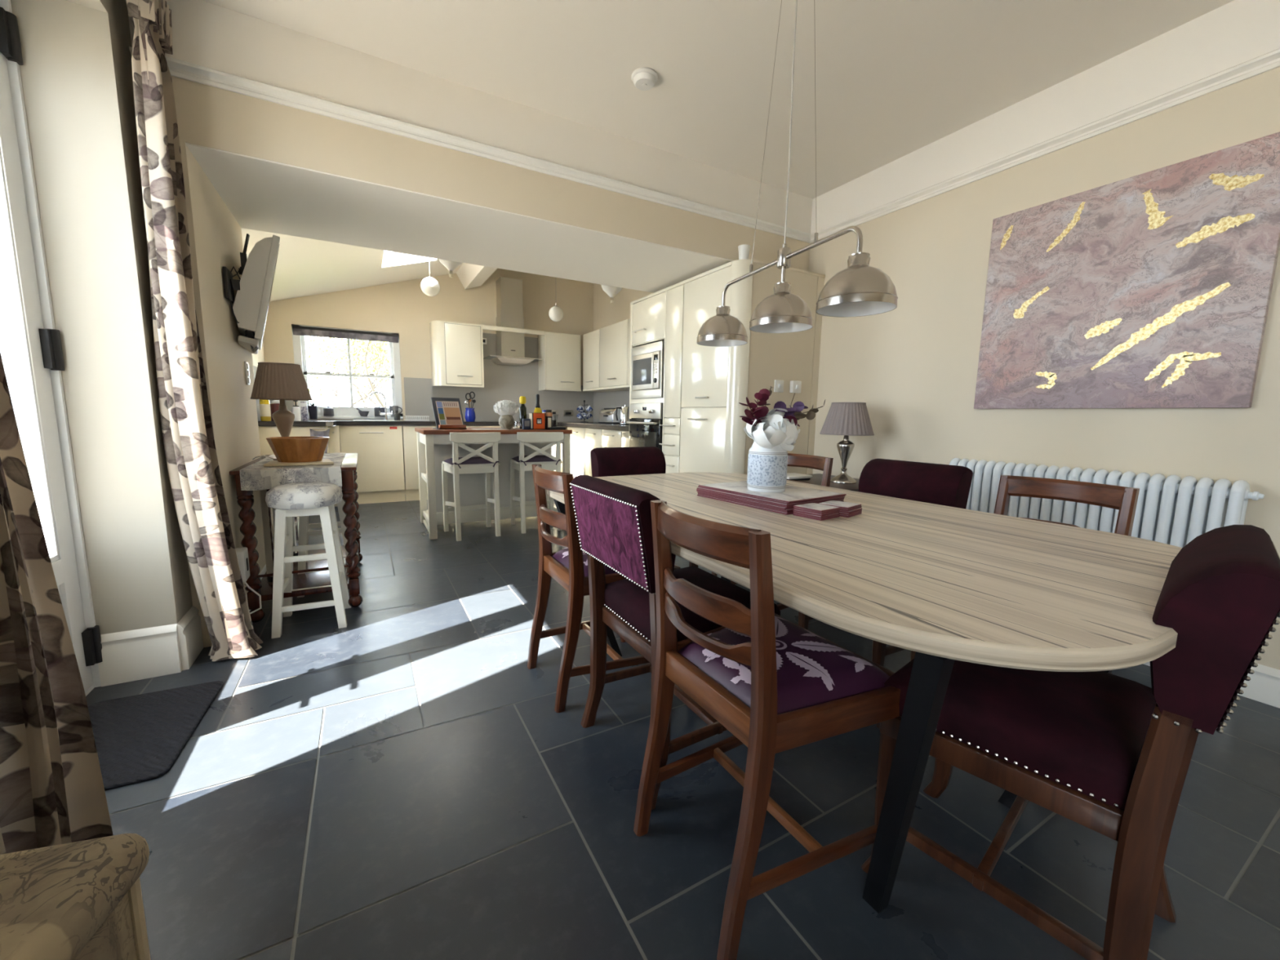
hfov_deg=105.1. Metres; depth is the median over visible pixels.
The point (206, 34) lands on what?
wall
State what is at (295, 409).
soap bottle
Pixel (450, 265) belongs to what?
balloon
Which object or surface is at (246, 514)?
console table
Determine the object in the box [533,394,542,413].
wine bottle
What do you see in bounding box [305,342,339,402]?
tree
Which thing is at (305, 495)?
seat cushion
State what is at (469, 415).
jar
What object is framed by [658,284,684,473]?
tall cabinet
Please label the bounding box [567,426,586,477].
base cabinet
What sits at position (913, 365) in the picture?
wall
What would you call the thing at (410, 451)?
base cabinet
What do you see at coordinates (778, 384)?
wall switch
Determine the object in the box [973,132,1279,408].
painting
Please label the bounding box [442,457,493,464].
seat cushion
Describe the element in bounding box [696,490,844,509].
placemat
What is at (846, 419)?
table lamp
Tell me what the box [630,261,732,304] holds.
strip
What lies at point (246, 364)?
light switch
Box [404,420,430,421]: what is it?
drip tray
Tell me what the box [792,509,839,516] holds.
coaster
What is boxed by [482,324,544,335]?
rail
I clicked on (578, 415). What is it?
cup
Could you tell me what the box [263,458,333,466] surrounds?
serving board
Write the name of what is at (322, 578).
shelf
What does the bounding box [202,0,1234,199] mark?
ceiling
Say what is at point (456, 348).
upper cabinet
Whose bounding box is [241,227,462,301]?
ceiling
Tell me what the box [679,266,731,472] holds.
tall cabinet
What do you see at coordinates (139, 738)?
door mat
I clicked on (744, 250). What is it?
beaker
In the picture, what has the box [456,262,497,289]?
ceiling
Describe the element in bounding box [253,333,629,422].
backsplash
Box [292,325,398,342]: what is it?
roller blind
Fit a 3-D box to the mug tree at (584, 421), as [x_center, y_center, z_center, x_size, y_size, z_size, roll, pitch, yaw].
[-0.788,-0.974,6.942,0.120,0.315,0.120,-3,9,-29]
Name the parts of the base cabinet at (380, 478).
handle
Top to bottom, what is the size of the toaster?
0.197 m
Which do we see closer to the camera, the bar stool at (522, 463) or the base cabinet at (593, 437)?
the bar stool at (522, 463)
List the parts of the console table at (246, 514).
leg, shelf rail, leg, leg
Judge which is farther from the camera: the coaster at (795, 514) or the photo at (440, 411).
the photo at (440, 411)
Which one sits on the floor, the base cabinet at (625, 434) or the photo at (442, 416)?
the base cabinet at (625, 434)
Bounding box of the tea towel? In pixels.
[309,427,330,453]
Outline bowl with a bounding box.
[266,436,329,462]
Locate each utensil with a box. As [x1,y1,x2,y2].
[465,392,471,407]
[469,391,475,408]
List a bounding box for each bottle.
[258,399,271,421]
[291,400,301,420]
[519,395,526,428]
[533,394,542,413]
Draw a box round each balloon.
[438,258,462,277]
[601,284,622,303]
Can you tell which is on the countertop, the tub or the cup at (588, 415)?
the tub
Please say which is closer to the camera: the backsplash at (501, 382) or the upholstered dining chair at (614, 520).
the upholstered dining chair at (614, 520)
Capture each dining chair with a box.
[527,464,679,712]
[569,474,780,809]
[590,446,697,567]
[633,500,900,959]
[711,453,833,610]
[798,458,973,666]
[861,524,1279,959]
[910,475,1139,674]
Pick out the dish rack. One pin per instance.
(405, 420)
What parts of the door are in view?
glass pane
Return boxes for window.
[291,324,403,419]
[383,250,393,253]
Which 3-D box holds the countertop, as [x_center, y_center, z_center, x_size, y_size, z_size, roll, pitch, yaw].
[-1.784,-0.600,5.359,4.031,0.054,2.857,-3,9,-29]
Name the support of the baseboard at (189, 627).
attached to the wall at (76, 70)
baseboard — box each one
[177,605,203,670]
[245,564,266,610]
[1142,661,1279,708]
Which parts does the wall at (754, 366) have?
corner post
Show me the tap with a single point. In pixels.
(385, 413)
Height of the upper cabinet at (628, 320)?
0.795 m
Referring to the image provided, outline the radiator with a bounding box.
[949,457,1264,547]
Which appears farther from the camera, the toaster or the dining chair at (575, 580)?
the toaster
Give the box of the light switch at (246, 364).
[244,361,250,385]
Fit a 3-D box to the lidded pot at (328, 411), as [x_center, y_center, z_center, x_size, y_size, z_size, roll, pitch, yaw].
[-3.725,-0.825,5.862,0.107,0.115,0.107,-3,9,-29]
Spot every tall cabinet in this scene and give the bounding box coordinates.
[628,287,666,454]
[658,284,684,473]
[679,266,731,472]
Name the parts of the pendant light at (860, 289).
lamp shade, arm, lamp shade, arm, lamp shade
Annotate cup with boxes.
[576,405,583,413]
[576,413,582,419]
[580,413,586,419]
[585,405,592,412]
[586,412,592,418]
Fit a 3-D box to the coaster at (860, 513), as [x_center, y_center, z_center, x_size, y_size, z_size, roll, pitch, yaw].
[0.649,0.105,1.591,0.100,0.006,0.100,-6,10,-44]
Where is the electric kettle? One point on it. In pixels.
(624, 411)
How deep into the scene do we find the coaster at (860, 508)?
1.54 m
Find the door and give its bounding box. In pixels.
[0,0,102,696]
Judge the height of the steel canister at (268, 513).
0.534 m
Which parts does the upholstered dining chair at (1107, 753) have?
leg, leg, seat frame, seat, nailhead trim, leg, leg, backrest, nailhead trim, panel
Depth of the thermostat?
6.62 m
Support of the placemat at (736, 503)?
on the dining table at (944, 584)
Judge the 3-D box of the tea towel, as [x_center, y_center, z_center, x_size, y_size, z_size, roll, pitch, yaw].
[-3.264,-0.373,5.022,0.181,0.321,0.032,-3,9,-29]
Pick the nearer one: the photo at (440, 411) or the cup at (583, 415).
the photo at (440, 411)
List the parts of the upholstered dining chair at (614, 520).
leg, panel, nailhead trim, backrest, nailhead trim, seat frame, leg, seat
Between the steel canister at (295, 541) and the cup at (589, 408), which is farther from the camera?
the cup at (589, 408)
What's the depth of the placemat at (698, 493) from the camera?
1.69 m
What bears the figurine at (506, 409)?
on the kitchen island
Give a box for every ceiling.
[185,142,733,293]
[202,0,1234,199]
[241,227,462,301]
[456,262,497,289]
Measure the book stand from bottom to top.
0.277 m
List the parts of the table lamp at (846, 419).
lamp shade, shade trim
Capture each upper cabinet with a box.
[429,320,484,388]
[537,331,581,391]
[582,328,619,391]
[599,319,629,390]
[626,318,630,386]
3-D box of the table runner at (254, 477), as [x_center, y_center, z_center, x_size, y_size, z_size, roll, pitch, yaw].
[-1.970,-0.068,2.869,0.412,0.102,1.004,-3,9,-29]
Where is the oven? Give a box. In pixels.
[626,403,662,450]
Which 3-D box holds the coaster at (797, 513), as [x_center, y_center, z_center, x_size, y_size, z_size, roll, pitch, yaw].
[0.552,0.104,1.536,0.100,0.006,0.100,-5,9,-36]
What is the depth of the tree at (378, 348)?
9.80 m
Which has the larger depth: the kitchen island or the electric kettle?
the electric kettle
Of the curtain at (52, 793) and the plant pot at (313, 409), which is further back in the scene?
the plant pot at (313, 409)
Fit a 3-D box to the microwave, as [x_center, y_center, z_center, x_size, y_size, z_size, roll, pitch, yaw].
[0.217,-0.967,4.421,0.438,0.465,0.540,-3,9,-29]
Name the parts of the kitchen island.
leg, rail, rail, rail, rail, leg, panel, rail, leg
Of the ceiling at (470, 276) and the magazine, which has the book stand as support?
the magazine
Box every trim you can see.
[128,46,810,243]
[810,48,1279,242]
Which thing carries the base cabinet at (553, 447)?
on the floor
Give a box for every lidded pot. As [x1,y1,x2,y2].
[323,406,333,416]
[373,405,385,416]
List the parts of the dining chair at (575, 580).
leg, crest rail, rail, rail, seat frame rail, leg, seat frame rail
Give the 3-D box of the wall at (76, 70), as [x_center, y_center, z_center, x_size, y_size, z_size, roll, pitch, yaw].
[-0.658,-0.170,-0.585,0.300,2.800,5.874,-3,9,-29]
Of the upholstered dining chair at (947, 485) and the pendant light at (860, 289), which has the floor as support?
the upholstered dining chair at (947, 485)
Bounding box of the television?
[222,233,279,354]
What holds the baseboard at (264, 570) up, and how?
attached to the wall at (215, 235)
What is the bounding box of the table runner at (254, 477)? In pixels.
[240,453,346,490]
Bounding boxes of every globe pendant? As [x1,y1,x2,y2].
[420,257,439,296]
[548,302,563,321]
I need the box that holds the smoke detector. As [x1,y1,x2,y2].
[631,66,657,90]
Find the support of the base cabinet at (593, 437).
on the floor
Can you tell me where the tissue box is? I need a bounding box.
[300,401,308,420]
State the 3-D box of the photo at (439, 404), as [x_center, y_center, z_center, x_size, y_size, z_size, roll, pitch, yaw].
[-1.762,-0.663,4.308,0.045,0.050,0.023,-6,10,-41]
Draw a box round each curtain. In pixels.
[0,351,113,854]
[125,0,262,661]
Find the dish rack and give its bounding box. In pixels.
[404,415,430,421]
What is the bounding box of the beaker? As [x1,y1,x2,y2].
[737,244,750,259]
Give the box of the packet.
[522,418,530,429]
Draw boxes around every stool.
[0,833,151,959]
[265,481,351,638]
[297,486,348,597]
[441,431,500,541]
[509,431,563,533]
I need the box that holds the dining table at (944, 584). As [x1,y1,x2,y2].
[547,471,1182,913]
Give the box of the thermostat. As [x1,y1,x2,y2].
[482,337,486,344]
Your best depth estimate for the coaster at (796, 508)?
1.50 m
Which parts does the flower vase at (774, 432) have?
eucalyptus stem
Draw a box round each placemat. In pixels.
[696,488,844,507]
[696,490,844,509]
[697,485,844,504]
[697,487,844,506]
[697,491,793,511]
[697,493,793,513]
[697,494,792,515]
[698,480,846,502]
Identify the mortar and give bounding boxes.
[356,408,368,416]
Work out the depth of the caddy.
4.57 m
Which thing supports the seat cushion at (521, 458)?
on the bar stool at (522, 463)
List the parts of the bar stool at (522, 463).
leg, seat rail, rail, leg, foot rail, seat, rail, seat rail, leg, leg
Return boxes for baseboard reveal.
[97,623,182,686]
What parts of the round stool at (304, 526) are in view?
leg, leg, leg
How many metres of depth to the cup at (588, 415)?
6.97 m
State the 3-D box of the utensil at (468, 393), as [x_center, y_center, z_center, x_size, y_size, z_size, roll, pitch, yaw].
[-2.190,-0.981,6.259,0.074,0.256,0.015,-3,9,-29]
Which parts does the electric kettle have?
handle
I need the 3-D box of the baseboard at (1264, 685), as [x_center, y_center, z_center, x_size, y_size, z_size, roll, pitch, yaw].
[2.702,0.862,1.390,0.022,0.140,5.650,-3,9,-29]
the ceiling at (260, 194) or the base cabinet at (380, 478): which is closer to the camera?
the ceiling at (260, 194)
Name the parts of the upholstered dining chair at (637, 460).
backrest, leg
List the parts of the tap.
spout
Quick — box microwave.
[631,341,664,399]
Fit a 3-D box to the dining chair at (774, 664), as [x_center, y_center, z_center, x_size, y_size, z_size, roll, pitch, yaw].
[0.294,0.488,1.175,0.495,0.864,0.467,-3,9,-29]
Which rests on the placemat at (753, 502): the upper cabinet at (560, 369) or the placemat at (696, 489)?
the placemat at (696, 489)
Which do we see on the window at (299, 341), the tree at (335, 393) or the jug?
the jug
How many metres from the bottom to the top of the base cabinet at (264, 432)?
0.905 m
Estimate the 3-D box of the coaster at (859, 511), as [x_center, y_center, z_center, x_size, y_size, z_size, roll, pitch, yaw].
[0.649,0.099,1.590,0.100,0.006,0.100,-6,10,-43]
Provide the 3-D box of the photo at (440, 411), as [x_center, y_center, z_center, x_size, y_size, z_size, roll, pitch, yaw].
[-1.747,-0.606,4.297,0.045,0.050,0.023,-6,10,-41]
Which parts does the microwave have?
door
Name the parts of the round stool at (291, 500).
leg, leg, seat frame, leg, leg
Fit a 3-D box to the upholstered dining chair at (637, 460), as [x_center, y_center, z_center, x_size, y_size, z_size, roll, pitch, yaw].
[0.028,0.264,2.804,0.458,0.875,0.532,-3,9,-29]
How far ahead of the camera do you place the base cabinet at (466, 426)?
6.20 m
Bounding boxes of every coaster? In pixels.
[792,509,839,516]
[792,511,839,518]
[792,513,839,520]
[793,502,839,512]
[793,507,839,514]
[818,500,861,509]
[838,510,862,515]
[839,507,862,513]
[839,511,862,517]
[840,506,862,511]
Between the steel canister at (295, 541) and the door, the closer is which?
the door
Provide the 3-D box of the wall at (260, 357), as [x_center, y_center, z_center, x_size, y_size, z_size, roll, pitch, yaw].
[-3.534,-0.993,4.187,0.130,3.100,3.270,-3,9,-29]
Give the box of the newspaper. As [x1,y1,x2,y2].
[471,428,506,430]
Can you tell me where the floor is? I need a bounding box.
[85,493,1279,959]
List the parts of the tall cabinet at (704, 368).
handle, handle, door, door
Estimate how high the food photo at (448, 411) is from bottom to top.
0.082 m
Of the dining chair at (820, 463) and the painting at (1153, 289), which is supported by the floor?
the dining chair at (820, 463)
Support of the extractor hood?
attached to the wall at (402, 308)
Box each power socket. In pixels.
[551,409,556,415]
[563,409,572,416]
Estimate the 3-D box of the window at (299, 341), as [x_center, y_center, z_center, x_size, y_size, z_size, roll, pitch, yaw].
[-3.536,-1.283,5.986,1.107,1.075,0.150,-3,9,-29]
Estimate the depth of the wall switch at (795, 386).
3.54 m
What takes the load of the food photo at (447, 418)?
on the magazine
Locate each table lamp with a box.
[250,362,312,460]
[819,402,874,484]
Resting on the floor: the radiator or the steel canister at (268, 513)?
the radiator
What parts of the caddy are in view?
panel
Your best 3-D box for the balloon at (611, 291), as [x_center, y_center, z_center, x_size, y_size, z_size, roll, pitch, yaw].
[-0.275,-2.272,4.851,0.224,1.002,0.224,-3,9,-29]
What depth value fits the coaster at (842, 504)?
1.58 m
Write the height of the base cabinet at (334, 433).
0.905 m
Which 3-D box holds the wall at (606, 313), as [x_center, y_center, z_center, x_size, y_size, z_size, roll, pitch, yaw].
[0.367,-1.513,5.710,0.150,3.850,4.326,-3,9,-29]
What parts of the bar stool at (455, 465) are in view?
leg, seat rail, rail, leg, foot rail, seat, rail, seat rail, leg, rail, leg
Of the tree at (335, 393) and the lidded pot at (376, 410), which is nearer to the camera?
the lidded pot at (376, 410)
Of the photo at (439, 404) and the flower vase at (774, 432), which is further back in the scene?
the photo at (439, 404)
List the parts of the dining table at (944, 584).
leg, leg, leg, leg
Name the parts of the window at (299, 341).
sash, sash, sill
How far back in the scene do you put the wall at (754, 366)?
3.42 m
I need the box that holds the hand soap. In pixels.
[394,410,400,420]
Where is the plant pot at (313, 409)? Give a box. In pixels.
[306,402,318,419]
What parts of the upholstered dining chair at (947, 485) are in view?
leg, leg, backrest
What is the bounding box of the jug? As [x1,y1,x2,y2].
[388,405,402,416]
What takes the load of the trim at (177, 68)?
attached to the wall at (206, 34)
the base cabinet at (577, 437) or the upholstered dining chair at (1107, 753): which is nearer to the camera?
the upholstered dining chair at (1107, 753)
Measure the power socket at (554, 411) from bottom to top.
0.086 m
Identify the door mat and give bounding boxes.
[88,680,223,790]
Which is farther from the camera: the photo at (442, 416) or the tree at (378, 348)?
the tree at (378, 348)
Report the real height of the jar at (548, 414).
0.187 m
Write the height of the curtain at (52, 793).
2.558 m
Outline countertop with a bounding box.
[257,419,629,431]
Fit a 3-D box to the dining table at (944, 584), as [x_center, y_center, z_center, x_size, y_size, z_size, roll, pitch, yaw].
[0.472,0.470,1.735,1.167,0.760,1.998,-3,9,-29]
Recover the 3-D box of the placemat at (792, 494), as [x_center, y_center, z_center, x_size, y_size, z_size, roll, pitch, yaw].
[0.476,0.036,1.810,0.310,0.005,0.430,-4,9,-35]
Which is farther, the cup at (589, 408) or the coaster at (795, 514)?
the cup at (589, 408)
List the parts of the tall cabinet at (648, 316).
handle, door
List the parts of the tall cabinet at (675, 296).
handle, handle, drawer, drawer, drawer, door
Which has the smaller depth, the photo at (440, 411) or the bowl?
the bowl
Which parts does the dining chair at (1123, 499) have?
leg, leg, rail, crest rail, leg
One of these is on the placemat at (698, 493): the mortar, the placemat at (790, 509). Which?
the placemat at (790, 509)
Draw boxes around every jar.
[271,400,279,403]
[464,408,475,421]
[545,409,552,429]
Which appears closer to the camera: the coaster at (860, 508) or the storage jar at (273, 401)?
the coaster at (860, 508)
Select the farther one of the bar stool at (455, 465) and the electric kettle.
the electric kettle
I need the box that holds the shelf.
[259,545,358,600]
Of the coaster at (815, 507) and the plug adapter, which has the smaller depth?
the coaster at (815, 507)
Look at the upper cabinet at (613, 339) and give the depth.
6.16 m
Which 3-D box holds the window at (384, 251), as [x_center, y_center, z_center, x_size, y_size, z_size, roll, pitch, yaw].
[-2.255,-2.465,4.878,0.605,0.207,1.180,-3,9,-29]
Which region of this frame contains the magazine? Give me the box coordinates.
[435,400,462,424]
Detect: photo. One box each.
[436,401,442,407]
[437,408,444,413]
[439,413,444,419]
[440,420,445,424]
[444,407,461,417]
[446,417,460,419]
[446,419,462,424]
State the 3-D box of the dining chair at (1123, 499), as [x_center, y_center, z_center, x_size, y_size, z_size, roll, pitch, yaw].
[1.283,0.441,1.650,0.495,0.864,0.467,-3,9,-29]
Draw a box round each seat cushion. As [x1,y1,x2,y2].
[265,481,342,510]
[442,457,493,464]
[511,455,561,462]
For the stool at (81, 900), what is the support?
on the floor
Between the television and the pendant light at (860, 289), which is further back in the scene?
the television
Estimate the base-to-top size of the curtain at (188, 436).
2.578 m
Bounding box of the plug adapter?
[235,546,261,613]
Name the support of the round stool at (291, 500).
on the floor
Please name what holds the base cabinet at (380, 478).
on the floor
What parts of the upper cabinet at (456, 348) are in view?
door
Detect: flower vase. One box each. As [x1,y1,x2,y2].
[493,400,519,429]
[738,386,825,492]
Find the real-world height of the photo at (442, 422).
0.041 m
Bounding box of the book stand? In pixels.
[431,397,466,429]
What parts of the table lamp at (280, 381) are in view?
lamp shade, shade trim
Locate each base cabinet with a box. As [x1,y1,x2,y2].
[257,426,328,457]
[327,425,341,506]
[339,425,405,504]
[401,425,436,501]
[466,426,501,427]
[512,426,562,471]
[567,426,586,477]
[584,427,603,476]
[601,429,622,447]
[621,431,629,447]
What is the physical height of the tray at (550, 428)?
0.024 m
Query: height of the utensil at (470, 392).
0.276 m
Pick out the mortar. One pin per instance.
(362, 413)
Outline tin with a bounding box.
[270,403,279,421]
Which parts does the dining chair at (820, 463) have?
rail, crest rail, leg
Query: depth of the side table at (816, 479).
3.11 m
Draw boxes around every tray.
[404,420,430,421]
[549,426,565,429]
[786,472,812,480]
[786,478,809,480]
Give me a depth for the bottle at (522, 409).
4.71 m
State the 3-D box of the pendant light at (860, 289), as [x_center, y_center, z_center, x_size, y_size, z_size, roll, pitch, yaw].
[0.487,-1.178,1.643,0.218,1.308,0.942,-2,8,-21]
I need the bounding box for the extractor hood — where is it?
[489,276,543,365]
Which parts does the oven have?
handle, door, control panel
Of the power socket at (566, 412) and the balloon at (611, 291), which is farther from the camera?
the power socket at (566, 412)
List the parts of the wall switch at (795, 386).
plate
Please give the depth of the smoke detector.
2.33 m
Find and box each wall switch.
[773,379,783,392]
[789,380,801,408]
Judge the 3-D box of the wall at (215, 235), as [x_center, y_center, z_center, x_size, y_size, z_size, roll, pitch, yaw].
[-2.300,-0.312,2.477,0.430,2.233,1.056,-3,9,-29]
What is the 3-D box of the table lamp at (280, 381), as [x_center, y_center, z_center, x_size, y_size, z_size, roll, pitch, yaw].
[-2.045,-0.385,2.794,0.306,0.543,0.288,-3,9,-29]
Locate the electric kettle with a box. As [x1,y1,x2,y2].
[615,404,629,425]
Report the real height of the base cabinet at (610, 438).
0.905 m
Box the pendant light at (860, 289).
[696,0,897,346]
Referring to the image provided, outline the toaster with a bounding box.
[598,408,620,423]
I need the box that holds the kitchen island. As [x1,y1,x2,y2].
[414,427,572,539]
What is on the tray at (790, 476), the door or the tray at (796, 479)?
the tray at (796, 479)
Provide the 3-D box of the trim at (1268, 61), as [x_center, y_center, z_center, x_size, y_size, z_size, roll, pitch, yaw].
[2.690,-1.456,1.159,0.032,0.057,5.824,-3,9,-29]
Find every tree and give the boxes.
[304,335,391,407]
[304,335,391,407]
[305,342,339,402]
[580,400,588,422]
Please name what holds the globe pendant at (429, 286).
hanging from the ceiling at (305, 267)
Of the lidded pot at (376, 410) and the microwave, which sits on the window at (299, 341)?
the lidded pot at (376, 410)
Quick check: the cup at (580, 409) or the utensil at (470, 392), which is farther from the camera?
the cup at (580, 409)
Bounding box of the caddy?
[528,413,545,429]
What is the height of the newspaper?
0.006 m
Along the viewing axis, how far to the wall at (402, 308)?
6.25 m
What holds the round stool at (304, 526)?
on the floor
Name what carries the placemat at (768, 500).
on the placemat at (700, 488)
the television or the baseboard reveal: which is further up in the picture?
the television
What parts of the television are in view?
casing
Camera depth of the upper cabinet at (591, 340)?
6.77 m
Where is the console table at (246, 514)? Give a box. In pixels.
[229,453,362,622]
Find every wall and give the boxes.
[10,0,192,634]
[128,0,812,271]
[179,140,266,647]
[252,339,265,366]
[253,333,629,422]
[263,268,593,493]
[593,283,653,330]
[724,259,825,474]
[808,0,1279,670]
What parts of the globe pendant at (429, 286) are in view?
lamp shade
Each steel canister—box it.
[259,488,276,584]
[293,516,298,555]
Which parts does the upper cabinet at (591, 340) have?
door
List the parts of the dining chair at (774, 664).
leg, seat frame rail, rail, seat frame rail, rail, crest rail, leg, seat frame rail, seat frame rail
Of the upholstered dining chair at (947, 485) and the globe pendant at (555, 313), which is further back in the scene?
the globe pendant at (555, 313)
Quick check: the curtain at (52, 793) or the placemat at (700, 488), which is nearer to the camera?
the curtain at (52, 793)
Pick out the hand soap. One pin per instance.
(397, 416)
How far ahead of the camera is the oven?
4.35 m
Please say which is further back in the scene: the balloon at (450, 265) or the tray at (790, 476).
the balloon at (450, 265)
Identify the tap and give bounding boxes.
[368,391,392,420]
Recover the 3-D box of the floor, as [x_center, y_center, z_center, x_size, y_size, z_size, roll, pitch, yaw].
[-0.056,0.823,2.364,4.160,0.120,10.140,-3,9,-29]
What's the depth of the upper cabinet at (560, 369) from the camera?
6.91 m
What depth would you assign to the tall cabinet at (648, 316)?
4.26 m
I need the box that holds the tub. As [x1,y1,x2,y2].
[552,420,555,426]
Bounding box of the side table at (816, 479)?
[798,473,859,491]
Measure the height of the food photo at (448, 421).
0.041 m

